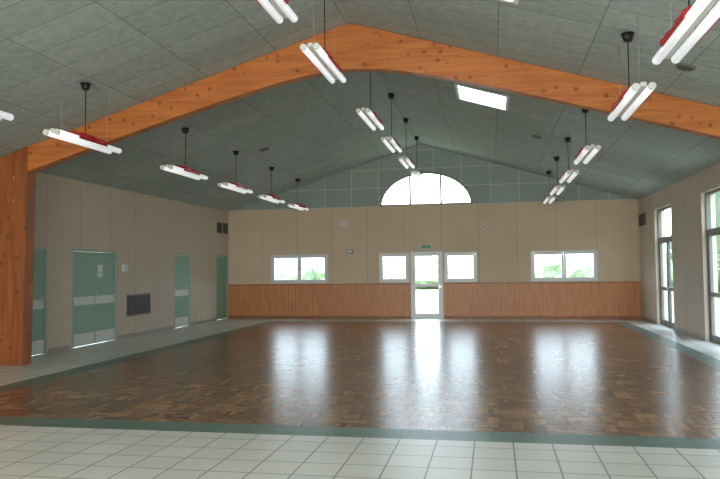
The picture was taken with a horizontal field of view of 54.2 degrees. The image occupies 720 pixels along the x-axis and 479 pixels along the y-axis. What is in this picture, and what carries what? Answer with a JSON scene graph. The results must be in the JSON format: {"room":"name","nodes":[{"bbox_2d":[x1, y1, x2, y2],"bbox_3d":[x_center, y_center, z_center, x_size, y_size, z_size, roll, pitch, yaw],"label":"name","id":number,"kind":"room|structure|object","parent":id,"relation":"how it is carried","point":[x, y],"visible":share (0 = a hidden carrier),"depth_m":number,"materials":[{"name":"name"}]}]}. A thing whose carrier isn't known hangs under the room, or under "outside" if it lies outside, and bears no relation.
{"room":"event hall","nodes":[
{"label":"event hall","id":0,"kind":"room"},
{"bbox_2d":[34,172,227,352],"bbox_3d":[-7.084,0.352,10.908,0.280,3.615,26.500,-1,-2,11],"label":"wall","id":1,"kind":"structure","parent":0,"point":[145,232],"depth_m":17.45,"materials":[{"name":"beige paint"}]},
{"bbox_2d":[32,247,47,354],"bbox_3d":[-6.441,1.205,13.615,0.144,2.120,1.120,-1,-2,11],"label":"door","id":2,"kind":"structure","parent":1,"relation":"in","point":[39,321],"depth_m":13.98,"materials":[{"name":"paint"}]},
{"bbox_2d":[72,249,116,347],"bbox_3d":[-6.006,1.295,15.902,0.144,2.120,1.820,-1,-2,11],"label":"door","id":3,"kind":"structure","parent":1,"relation":"in","point":[94,272],"depth_m":15.87,"materials":[{"name":"paint"}]},
{"bbox_2d":[122,264,127,271],"bbox_3d":[-5.729,0.692,17.126,0.055,0.180,0.200,-1,-2,11],"label":"switch box","id":4,"kind":"object","parent":1,"relation":"attached to","point":[124,266],"visible":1,"depth_m":17.09,"materials":[{"name":"white plastic"}]},
{"bbox_2d":[48,318,215,352],"bbox_3d":[-7.026,2.088,10.238,0.015,0.090,25.340,-1,-2,11],"label":"baseboard","id":5,"kind":"structure","parent":1,"relation":"attached to","point":[60,348],"depth_m":17.90,"materials":[{"name":"tile"}]},
{"bbox_2d":[127,293,150,315],"bbox_3d":[-5.590,1.639,17.806,0.037,0.540,1.200,-1,-2,11],"label":"air vent","id":6,"kind":"object","parent":1,"relation":"in","point":[137,304],"visible":1,"depth_m":17.76,"materials":[{"name":"grey metal"}]},
{"bbox_2d":[174,253,189,328],"bbox_3d":[-5.166,1.468,20.320,0.144,2.120,1.060,-1,-2,11],"label":"door","id":7,"kind":"structure","parent":1,"relation":"in","point":[181,261],"depth_m":20.34,"materials":[{"name":"paint"}]},
{"bbox_2d":[217,222,221,232],"bbox_3d":[-4.619,-0.389,23.140,0.041,0.350,0.380,-1,-2,11],"label":"air vent","id":8,"kind":"object","parent":1,"relation":"in","point":[219,225],"visible":1,"depth_m":23.09,"materials":[{"name":"black plastic"}]},
{"bbox_2d":[216,255,227,320],"bbox_3d":[-4.599,1.585,23.304,0.144,2.120,1.060,-1,-2,11],"label":"door","id":9,"kind":"structure","parent":1,"relation":"in","point":[221,260],"depth_m":23.34,"materials":[{"name":"paint"}]},
{"bbox_2d":[223,223,227,233],"bbox_3d":[-4.521,-0.369,23.651,0.041,0.350,0.380,-1,-2,11],"label":"air vent","id":10,"kind":"object","parent":1,"relation":"in","point":[225,225],"visible":1,"depth_m":23.61,"materials":[{"name":"black plastic"}]},
{"bbox_2d":[0,318,719,478],"bbox_3d":[-0.422,2.027,9.576,13.840,0.001,27.100,-1,-2,11],"label":"floor","id":11,"kind":"structure","parent":0,"point":[227,398],"depth_m":8.55,"materials":[{"name":"wood"}]},
{"bbox_2d":[0,23,719,365],"bbox_3d":[-0.128,-0.714,11.410,13.220,5.623,0.270,-1,-2,11],"label":"arch frame","id":12,"kind":"object","parent":11,"relation":"on","point":[358,48],"visible":0.96,"depth_m":11.64,"materials":[{"name":"brown wood"}]},
{"bbox_2d":[0,0,719,211],"bbox_3d":[-0.477,-2.621,9.769,13.800,2.245,27.060,-1,-2,11],"label":"ceiling","id":13,"kind":"structure","parent":0,"point":[131,53],"depth_m":11.54,"materials":[{"name":"grey"}]},
{"bbox_2d":[0,111,13,120],"bbox_3d":[-4.620,-1.996,8.036,0.327,0.959,1.680,-1,-2,11],"label":"pendant light","id":14,"kind":"object","parent":13,"relation":"hanging from","point":[4,115],"visible":1,"depth_m":8.70,"materials":[{"name":"white plastic"}]},
{"bbox_2d":[43,71,121,153],"bbox_3d":[-4.135,-1.896,10.588,0.327,0.959,1.680,-1,-2,11],"label":"pendant light","id":15,"kind":"object","parent":13,"relation":"hanging from","point":[79,138],"visible":1,"depth_m":10.44,"materials":[{"name":"white plastic"}]},
{"bbox_2d":[160,128,207,179],"bbox_3d":[-3.482,-1.762,14.024,0.327,0.959,1.680,-1,-2,11],"label":"pendant light","id":16,"kind":"object","parent":13,"relation":"hanging from","point":[181,170],"visible":0.99,"depth_m":13.97,"materials":[{"name":"white plastic"}]},
{"bbox_2d":[218,146,252,193],"bbox_3d":[-2.959,-1.654,16.773,0.327,0.959,1.680,-1,-2,11],"label":"pendant light","id":17,"kind":"object","parent":13,"relation":"hanging from","point":[233,186],"visible":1,"depth_m":16.55,"materials":[{"name":"white plastic"}]},
{"bbox_2d":[259,147,268,151],"bbox_3d":[-2.385,-2.239,17.502,0.249,0.092,0.260,-1,-2,11],"label":"ceiling speaker","id":18,"kind":"object","parent":13,"relation":"attached to","point":[267,148],"depth_m":17.45},
{"bbox_2d":[258,167,284,203],"bbox_3d":[-2.446,-1.548,19.473,0.327,0.959,1.680,-1,-2,11],"label":"pendant light","id":19,"kind":"object","parent":13,"relation":"hanging from","point":[269,197],"visible":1,"depth_m":19.42,"materials":[{"name":"white plastic"}]},
{"bbox_2d":[256,0,297,23],"bbox_3d":[-0.985,-3.087,7.133,0.327,1.237,1.680,-1,-2,11],"label":"pendant light","id":20,"kind":"object","parent":13,"relation":"hanging from","point":[282,6],"visible":1,"depth_m":7.58,"materials":[{"name":"white plastic"}]},
{"bbox_2d":[286,179,308,210],"bbox_3d":[-1.952,-1.446,22.074,0.327,0.959,1.680,-1,-2,11],"label":"pendant light","id":21,"kind":"object","parent":13,"relation":"hanging from","point":[298,206],"visible":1,"depth_m":21.73,"materials":[{"name":"white plastic"}]},
{"bbox_2d":[300,0,345,83],"bbox_3d":[-0.490,-2.985,9.735,0.327,1.237,1.680,-1,-2,11],"label":"pendant light","id":22,"kind":"object","parent":13,"relation":"hanging from","point":[327,60],"visible":1,"depth_m":9.58,"materials":[{"name":"white plastic"}]},
{"bbox_2d":[356,72,383,130],"bbox_3d":[0.200,-2.842,13.367,0.327,1.237,1.680,-1,-2,11],"label":"pendant light","id":23,"kind":"object","parent":13,"relation":"hanging from","point":[372,116],"visible":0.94,"depth_m":13.28,"materials":[{"name":"white plastic"}]},
{"bbox_2d":[381,93,401,152],"bbox_3d":[0.723,-2.734,16.116,0.327,1.237,1.680,-1,-2,11],"label":"pendant light","id":24,"kind":"object","parent":13,"relation":"hanging from","point":[393,142],"visible":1,"depth_m":16.07,"materials":[{"name":"white plastic"}]},
{"bbox_2d":[398,118,414,168],"bbox_3d":[1.236,-2.629,18.815,0.327,1.237,1.680,-1,-2,11],"label":"pendant light","id":25,"kind":"object","parent":13,"relation":"hanging from","point":[409,163],"visible":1,"depth_m":18.75,"materials":[{"name":"white plastic"}]},
{"bbox_2d":[414,136,418,152],"label":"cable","id":26,"kind":"object","parent":13,"relation":"hanging from","point":[416,138],"depth_m":21.39,"materials":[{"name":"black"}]},
{"bbox_2d":[410,170,423,179],"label":"pendant light","id":27,"kind":"object","parent":13,"relation":"hanging from","point":[416,174],"depth_m":21.16,"materials":[{"name":"white plastic"}]},
{"bbox_2d":[454,83,508,110],"bbox_3d":[2.429,-2.864,13.988,1.030,0.422,1.230,-1,-2,11],"label":"window","id":28,"kind":"structure","parent":13,"relation":"attached to","point":[455,84],"depth_m":13.84,"materials":[{"name":"white plastic"}]},
{"bbox_2d":[498,0,517,4],"bbox_3d":[1.305,-3.096,8.073,1.030,0.422,1.280,-1,-2,11],"label":"window","id":29,"kind":"structure","parent":13,"relation":"attached to","point":[507,1],"depth_m":8.57,"materials":[{"name":"white plastic"}]},
{"bbox_2d":[543,171,555,203],"bbox_3d":[5.554,-1.576,20.653,0.327,0.923,1.680,-1,-2,11],"label":"pendant light","id":30,"kind":"object","parent":13,"relation":"hanging from","point":[548,198],"visible":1,"depth_m":20.43,"materials":[{"name":"white plastic"}]},
{"bbox_2d":[550,157,565,194],"bbox_3d":[5.059,-1.678,18.051,0.327,0.923,1.680,-1,-2,11],"label":"pendant light","id":31,"kind":"object","parent":13,"relation":"hanging from","point":[560,188],"visible":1,"depth_m":17.92,"materials":[{"name":"white plastic"}]},
{"bbox_2d":[559,137,578,182],"bbox_3d":[4.546,-1.783,15.351,0.327,0.923,1.680,-1,-2,11],"label":"pendant light","id":32,"kind":"object","parent":13,"relation":"hanging from","point":[566,174],"visible":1,"depth_m":15.29,"materials":[{"name":"white plastic"}]},
{"bbox_2d":[581,108,590,134],"label":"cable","id":33,"kind":"object","parent":13,"relation":"hanging from","point":[585,111],"depth_m":12.41,"materials":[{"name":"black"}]},
{"bbox_2d":[574,140,600,164],"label":"pendant light","id":34,"kind":"object","parent":13,"relation":"hanging from","point":[583,153],"depth_m":12.14,"materials":[{"name":"white plastic"}]},
{"bbox_2d":[608,14,655,120],"bbox_3d":[3.240,-2.053,8.480,0.327,0.923,1.680,-1,-2,11],"label":"pendant light","id":35,"kind":"object","parent":13,"relation":"hanging from","point":[628,96],"visible":1,"depth_m":8.36,"materials":[{"name":"white plastic"}]},
{"bbox_2d":[675,63,695,70],"bbox_3d":[4.222,-2.234,9.115,0.249,0.092,0.260,-1,-2,11],"label":"ceiling speaker","id":36,"kind":"object","parent":13,"relation":"attached to","point":[681,66],"depth_m":9.07},
{"bbox_2d":[652,0,719,64],"bbox_3d":[2.746,-2.155,5.878,0.327,0.923,1.680,-1,-2,11],"label":"pendant light","id":37,"kind":"object","parent":13,"relation":"hanging from","point":[691,16],"visible":1,"depth_m":5.80,"materials":[{"name":"white plastic"}]},
{"bbox_2d":[232,144,631,210],"bbox_3d":[2.022,-2.085,22.913,13.800,2.105,0.280,-1,-2,11],"label":"gable","id":38,"kind":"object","parent":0,"point":[364,185],"depth_m":22.73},
{"bbox_2d":[379,171,472,206],"bbox_3d":[2.121,-1.653,22.800,3.016,1.098,0.090,-1,-2,11],"label":"window","id":39,"kind":"structure","parent":38,"relation":"in","point":[427,172],"depth_m":22.74,"materials":[{"name":"white metal"}]},
{"bbox_2d":[228,201,641,316],"bbox_3d":[2.055,0.737,22.796,13.800,3.615,0.280,-1,-2,11],"label":"wall","id":40,"kind":"structure","parent":0,"point":[509,236],"depth_m":22.58,"materials":[{"name":"beige paint"}]},
{"bbox_2d":[271,254,327,283],"bbox_3d":[-2.021,0.984,23.421,1.970,0.950,0.135,-1,-2,11],"label":"window","id":41,"kind":"structure","parent":40,"relation":"in","point":[273,257],"depth_m":23.42,"materials":[{"name":"white plastic"}]},
{"bbox_2d":[346,249,352,253],"bbox_3d":[-0.348,0.395,23.094,0.220,0.140,0.055,-1,-2,11],"label":"control panel","id":42,"kind":"object","parent":40,"relation":"attached to","point":[348,251],"visible":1,"depth_m":23.07,"materials":[{"name":"white plastic"}]},
{"bbox_2d":[379,253,408,282],"bbox_3d":[1.113,0.923,22.850,0.980,0.950,0.090,-1,-2,11],"label":"window","id":43,"kind":"structure","parent":40,"relation":"in","point":[381,255],"depth_m":22.82,"materials":[{"name":"white plastic"}]},
{"bbox_2d":[421,245,431,248],"bbox_3d":[2.136,0.236,22.629,0.360,0.140,0.054,-1,-2,11],"label":"exit sign","id":44,"kind":"object","parent":40,"relation":"attached to","point":[422,246],"visible":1,"depth_m":22.60,"materials":[{"name":"green plastic"}]},
{"bbox_2d":[410,251,443,318],"bbox_3d":[2.151,1.461,22.609,1.030,2.150,0.135,-1,-2,11],"label":"door","id":45,"kind":"structure","parent":40,"relation":"in","point":[414,285],"depth_m":22.59,"materials":[{"name":"white plastic"}]},
{"bbox_2d":[228,199,637,212],"bbox_3d":[2.006,-1.075,22.723,13.240,0.060,0.020,-1,-2,11],"label":"trim","id":46,"kind":"structure","parent":40,"relation":"attached to","point":[626,199],"depth_m":22.61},
{"bbox_2d":[228,281,641,318],"bbox_3d":[2.041,1.970,22.589,13.236,1.135,0.034,-1,-2,11],"label":"panelling","id":47,"kind":"object","parent":40,"relation":"attached to","point":[502,300],"visible":1,"depth_m":22.39,"materials":[{"name":"brown wood"}]},
{"bbox_2d":[444,252,476,281],"bbox_3d":[3.215,0.881,22.453,1.040,0.950,0.090,-1,-2,11],"label":"window","id":48,"kind":"structure","parent":40,"relation":"in","point":[446,254],"depth_m":22.42,"materials":[{"name":"white plastic"}]},
{"bbox_2d":[531,250,597,280],"bbox_3d":[6.335,0.819,21.839,2.000,0.950,0.135,-1,-2,11],"label":"window","id":49,"kind":"structure","parent":40,"relation":"in","point":[594,252],"depth_m":21.82,"materials":[{"name":"white plastic"}]},
{"bbox_2d":[638,163,719,340],"bbox_3d":[6.198,0.091,8.394,0.280,3.615,26.500,-1,-2,11],"label":"wall","id":50,"kind":"structure","parent":0,"point":[686,197],"depth_m":16.47,"materials":[{"name":"beige paint"}]},
{"bbox_2d":[638,214,641,226],"bbox_3d":[8.440,-0.575,21.175,0.041,0.350,0.380,-1,-2,11],"label":"air vent","id":51,"kind":"object","parent":50,"relation":"in","point":[640,215],"visible":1,"depth_m":21.09,"materials":[{"name":"black plastic"}]},
{"bbox_2d":[642,213,645,225],"bbox_3d":[8.343,-0.595,20.665,0.041,0.350,0.380,-1,-2,11],"label":"air vent","id":52,"kind":"object","parent":50,"relation":"in","point":[643,214],"visible":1,"depth_m":20.57,"materials":[{"name":"black plastic"}]},
{"bbox_2d":[657,205,673,328],"bbox_3d":[8.072,0.717,18.429,0.135,3.150,1.850,-1,-2,11],"label":"door","id":53,"kind":"structure","parent":50,"relation":"in","point":[669,323],"depth_m":18.84,"materials":[{"name":"grey metal"}]},
{"bbox_2d":[641,316,704,340],"bbox_3d":[6.074,1.855,8.348,0.015,0.090,26.500,-1,-2,11],"label":"baseboard","id":54,"kind":"structure","parent":50,"relation":"attached to","point":[694,335],"depth_m":16.54,"materials":[{"name":"tile"}]},
{"bbox_2d":[705,188,719,344],"bbox_3d":[7.212,0.540,13.908,0.135,3.150,2.140,-1,-2,11],"label":"door","id":55,"kind":"structure","parent":50,"relation":"in","point":[710,232],"depth_m":14.82,"materials":[{"name":"grey metal"}]},
{"label":"outside","id":56,"kind":"structure","parent":0,"visible":0},
{"bbox_2d":[416,289,719,318],"bbox_3d":[-0.473,2.436,17.974,130.000,0.001,150.000,-1,-2,11],"label":"ground","id":57,"kind":"structure","parent":56,"point":[427,300],"depth_m":34.74,"materials":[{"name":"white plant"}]},
{"bbox_2d":[275,254,672,288],"bbox_3d":[10.411,2.457,55.707,71.796,3.380,5.855,-1,-2,11],"label":"hedge","id":58,"kind":"object","parent":57,"relation":"on","point":[546,266],"visible":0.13,"depth_m":54.58,"materials":[{"name":"green plant"}]},
{"bbox_2d":[670,192,719,292],"bbox_3d":[15.785,-1.003,18.059,5.036,7.817,48.661,-1,-2,11],"label":"trees","id":59,"kind":"object","parent":57,"relation":"on","point":[717,195],"visible":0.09,"depth_m":33.61,"materials":[{"name":"green plant"}]}
]}

